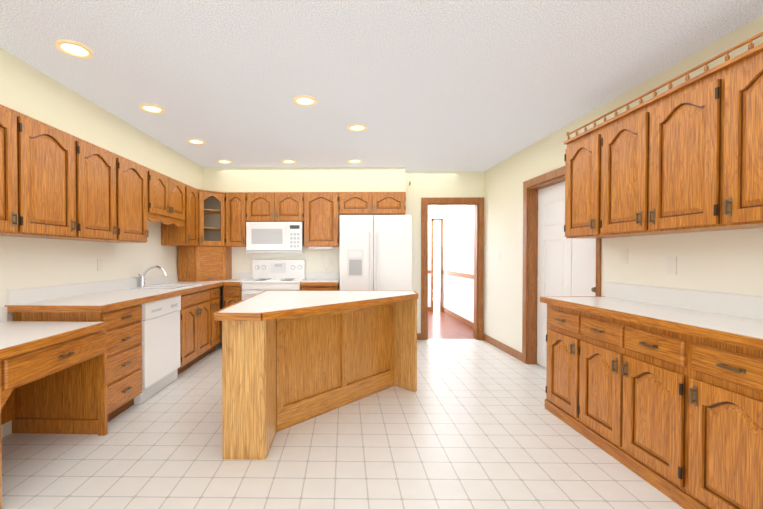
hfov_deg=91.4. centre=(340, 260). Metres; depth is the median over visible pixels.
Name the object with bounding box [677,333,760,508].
base cabinet
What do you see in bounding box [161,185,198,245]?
upper cabinet
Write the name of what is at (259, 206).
upper cabinet
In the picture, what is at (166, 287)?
sink
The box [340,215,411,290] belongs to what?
refrigerator
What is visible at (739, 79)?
upper cabinet
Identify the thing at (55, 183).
upper cabinet
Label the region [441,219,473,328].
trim
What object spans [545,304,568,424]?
base cabinet
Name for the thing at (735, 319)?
countertop
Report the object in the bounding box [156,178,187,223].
upper cabinet
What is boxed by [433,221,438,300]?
wall
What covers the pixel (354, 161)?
recessed light
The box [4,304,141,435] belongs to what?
base cabinet
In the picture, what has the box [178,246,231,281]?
appliance garage
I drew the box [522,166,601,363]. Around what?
door frame
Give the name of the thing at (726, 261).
wall
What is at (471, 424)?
floor
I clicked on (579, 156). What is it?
upper cabinet
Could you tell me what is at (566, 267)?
door
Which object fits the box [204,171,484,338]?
wall
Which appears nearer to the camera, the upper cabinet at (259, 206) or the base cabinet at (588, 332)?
the base cabinet at (588, 332)
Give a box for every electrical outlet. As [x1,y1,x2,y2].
[97,259,102,270]
[620,249,627,263]
[666,257,676,274]
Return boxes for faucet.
[138,266,166,286]
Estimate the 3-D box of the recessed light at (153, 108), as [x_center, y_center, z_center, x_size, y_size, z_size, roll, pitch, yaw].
[-1.597,-1.292,3.141,0.190,0.011,0.190,0,1,1]
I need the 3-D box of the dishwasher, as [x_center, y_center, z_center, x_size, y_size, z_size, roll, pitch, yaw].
[-1.936,0.768,3.425,0.643,0.850,0.642,0,1,2]
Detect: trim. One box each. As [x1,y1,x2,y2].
[428,219,440,311]
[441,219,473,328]
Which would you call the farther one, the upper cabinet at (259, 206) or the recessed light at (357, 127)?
the upper cabinet at (259, 206)
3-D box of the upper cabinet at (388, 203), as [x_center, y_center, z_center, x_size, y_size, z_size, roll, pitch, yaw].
[0.649,-0.815,5.334,0.536,0.310,0.322,0,1,1]
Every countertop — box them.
[0,274,236,359]
[218,290,417,321]
[224,272,338,285]
[540,282,762,350]
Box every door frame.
[421,197,483,339]
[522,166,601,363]
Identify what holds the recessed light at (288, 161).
in the ceiling
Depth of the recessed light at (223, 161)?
4.89 m
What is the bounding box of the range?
[241,260,304,299]
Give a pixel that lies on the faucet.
(142, 277)
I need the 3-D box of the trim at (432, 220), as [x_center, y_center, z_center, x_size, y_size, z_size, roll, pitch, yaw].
[1.503,0.093,8.332,1.530,2.090,0.029,0,1,1]
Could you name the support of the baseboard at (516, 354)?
attached to the wall at (726, 261)
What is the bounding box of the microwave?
[246,222,304,252]
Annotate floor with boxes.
[1,301,683,508]
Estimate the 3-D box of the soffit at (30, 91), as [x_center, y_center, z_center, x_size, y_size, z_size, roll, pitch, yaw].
[-2.206,-1.103,1.671,0.269,0.353,7.980,0,1,2]
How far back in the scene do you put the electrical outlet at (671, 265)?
2.44 m
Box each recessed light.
[55,39,93,58]
[140,104,164,113]
[187,138,205,144]
[217,159,231,163]
[282,159,295,163]
[293,95,316,105]
[347,124,366,131]
[348,159,361,162]
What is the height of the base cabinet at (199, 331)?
0.856 m
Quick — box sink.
[129,284,201,289]
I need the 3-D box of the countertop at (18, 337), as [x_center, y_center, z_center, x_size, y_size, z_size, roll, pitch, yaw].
[-1.904,0.318,3.617,0.733,0.254,3.783,0,1,2]
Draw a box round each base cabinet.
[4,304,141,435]
[180,286,219,357]
[223,285,241,307]
[301,284,338,290]
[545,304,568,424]
[569,309,608,453]
[609,317,680,502]
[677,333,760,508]
[757,351,762,508]
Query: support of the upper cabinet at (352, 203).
attached to the wall at (447, 184)
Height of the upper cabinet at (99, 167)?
0.766 m
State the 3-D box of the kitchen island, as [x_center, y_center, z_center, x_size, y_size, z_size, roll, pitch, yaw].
[-0.006,0.775,2.935,1.410,0.859,1.380,0,1,1]
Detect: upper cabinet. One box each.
[0,104,35,235]
[12,118,79,239]
[80,139,119,242]
[120,156,151,242]
[152,170,171,219]
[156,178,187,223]
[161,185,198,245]
[197,189,225,246]
[225,192,245,246]
[245,192,280,223]
[281,192,304,223]
[304,192,340,247]
[341,192,376,214]
[377,192,405,214]
[563,124,630,237]
[595,107,634,235]
[631,64,749,235]
[715,43,762,227]
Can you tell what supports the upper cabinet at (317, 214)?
attached to the wall at (447, 184)
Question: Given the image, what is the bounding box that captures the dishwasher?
[134,295,180,403]
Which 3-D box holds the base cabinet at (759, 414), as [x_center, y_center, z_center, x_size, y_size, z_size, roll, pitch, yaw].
[1.954,0.793,1.191,0.522,0.864,0.559,0,1,-1]
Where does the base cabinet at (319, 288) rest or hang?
on the floor
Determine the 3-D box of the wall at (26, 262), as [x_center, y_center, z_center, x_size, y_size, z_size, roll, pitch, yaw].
[-2.400,-0.031,1.726,0.120,2.500,8.050,0,1,2]
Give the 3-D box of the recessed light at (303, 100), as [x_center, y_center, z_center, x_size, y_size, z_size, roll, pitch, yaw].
[-0.285,-1.290,2.983,0.190,0.011,0.190,0,1,1]
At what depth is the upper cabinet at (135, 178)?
3.52 m
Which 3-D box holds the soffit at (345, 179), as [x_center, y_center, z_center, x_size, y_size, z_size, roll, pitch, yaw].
[-0.682,-1.148,5.375,3.200,0.353,0.269,0,1,1]
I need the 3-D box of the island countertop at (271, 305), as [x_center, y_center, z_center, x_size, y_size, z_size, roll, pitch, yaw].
[-0.007,0.368,2.928,1.458,0.132,1.443,0,1,1]
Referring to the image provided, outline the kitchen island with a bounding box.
[222,322,416,459]
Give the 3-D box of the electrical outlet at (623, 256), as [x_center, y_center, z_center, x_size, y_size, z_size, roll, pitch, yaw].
[2.179,-0.035,2.843,0.008,0.116,0.072,0,1,-1]
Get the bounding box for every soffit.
[0,48,203,189]
[204,167,404,192]
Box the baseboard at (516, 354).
[484,334,521,360]
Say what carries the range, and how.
on the floor
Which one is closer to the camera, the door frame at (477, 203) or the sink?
the sink
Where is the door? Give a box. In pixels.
[537,181,595,367]
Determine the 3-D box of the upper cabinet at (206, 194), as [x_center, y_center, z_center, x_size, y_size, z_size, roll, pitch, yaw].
[-1.914,-0.587,5.266,0.593,0.765,0.586,0,1,2]
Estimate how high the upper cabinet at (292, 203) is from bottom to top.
0.409 m
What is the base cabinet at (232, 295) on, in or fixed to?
on the floor
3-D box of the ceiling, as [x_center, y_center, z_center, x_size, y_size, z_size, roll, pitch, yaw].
[0.152,-1.341,4.197,6.900,0.060,13.200,0,1,1]
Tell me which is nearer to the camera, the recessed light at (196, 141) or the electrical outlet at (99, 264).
the electrical outlet at (99, 264)
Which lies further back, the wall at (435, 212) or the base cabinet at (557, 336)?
the wall at (435, 212)
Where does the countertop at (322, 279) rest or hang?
on the base cabinet at (319, 288)
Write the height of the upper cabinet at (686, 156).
0.800 m
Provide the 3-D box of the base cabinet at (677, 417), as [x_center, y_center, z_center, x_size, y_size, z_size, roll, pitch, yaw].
[1.938,0.783,2.045,0.522,0.864,0.469,0,1,-1]
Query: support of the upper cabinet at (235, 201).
attached to the wall at (447, 184)
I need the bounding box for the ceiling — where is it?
[0,0,762,170]
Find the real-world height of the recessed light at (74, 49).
0.011 m
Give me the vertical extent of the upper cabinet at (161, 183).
0.466 m
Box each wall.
[0,220,177,437]
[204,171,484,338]
[428,206,442,310]
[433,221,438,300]
[443,15,762,352]
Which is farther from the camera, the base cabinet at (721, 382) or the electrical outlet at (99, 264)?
the electrical outlet at (99, 264)
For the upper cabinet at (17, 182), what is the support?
attached to the wall at (26, 262)
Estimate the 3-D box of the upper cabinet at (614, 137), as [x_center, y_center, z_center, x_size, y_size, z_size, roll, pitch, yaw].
[2.030,-0.579,2.422,0.322,0.800,0.485,0,1,-1]
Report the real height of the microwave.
0.430 m

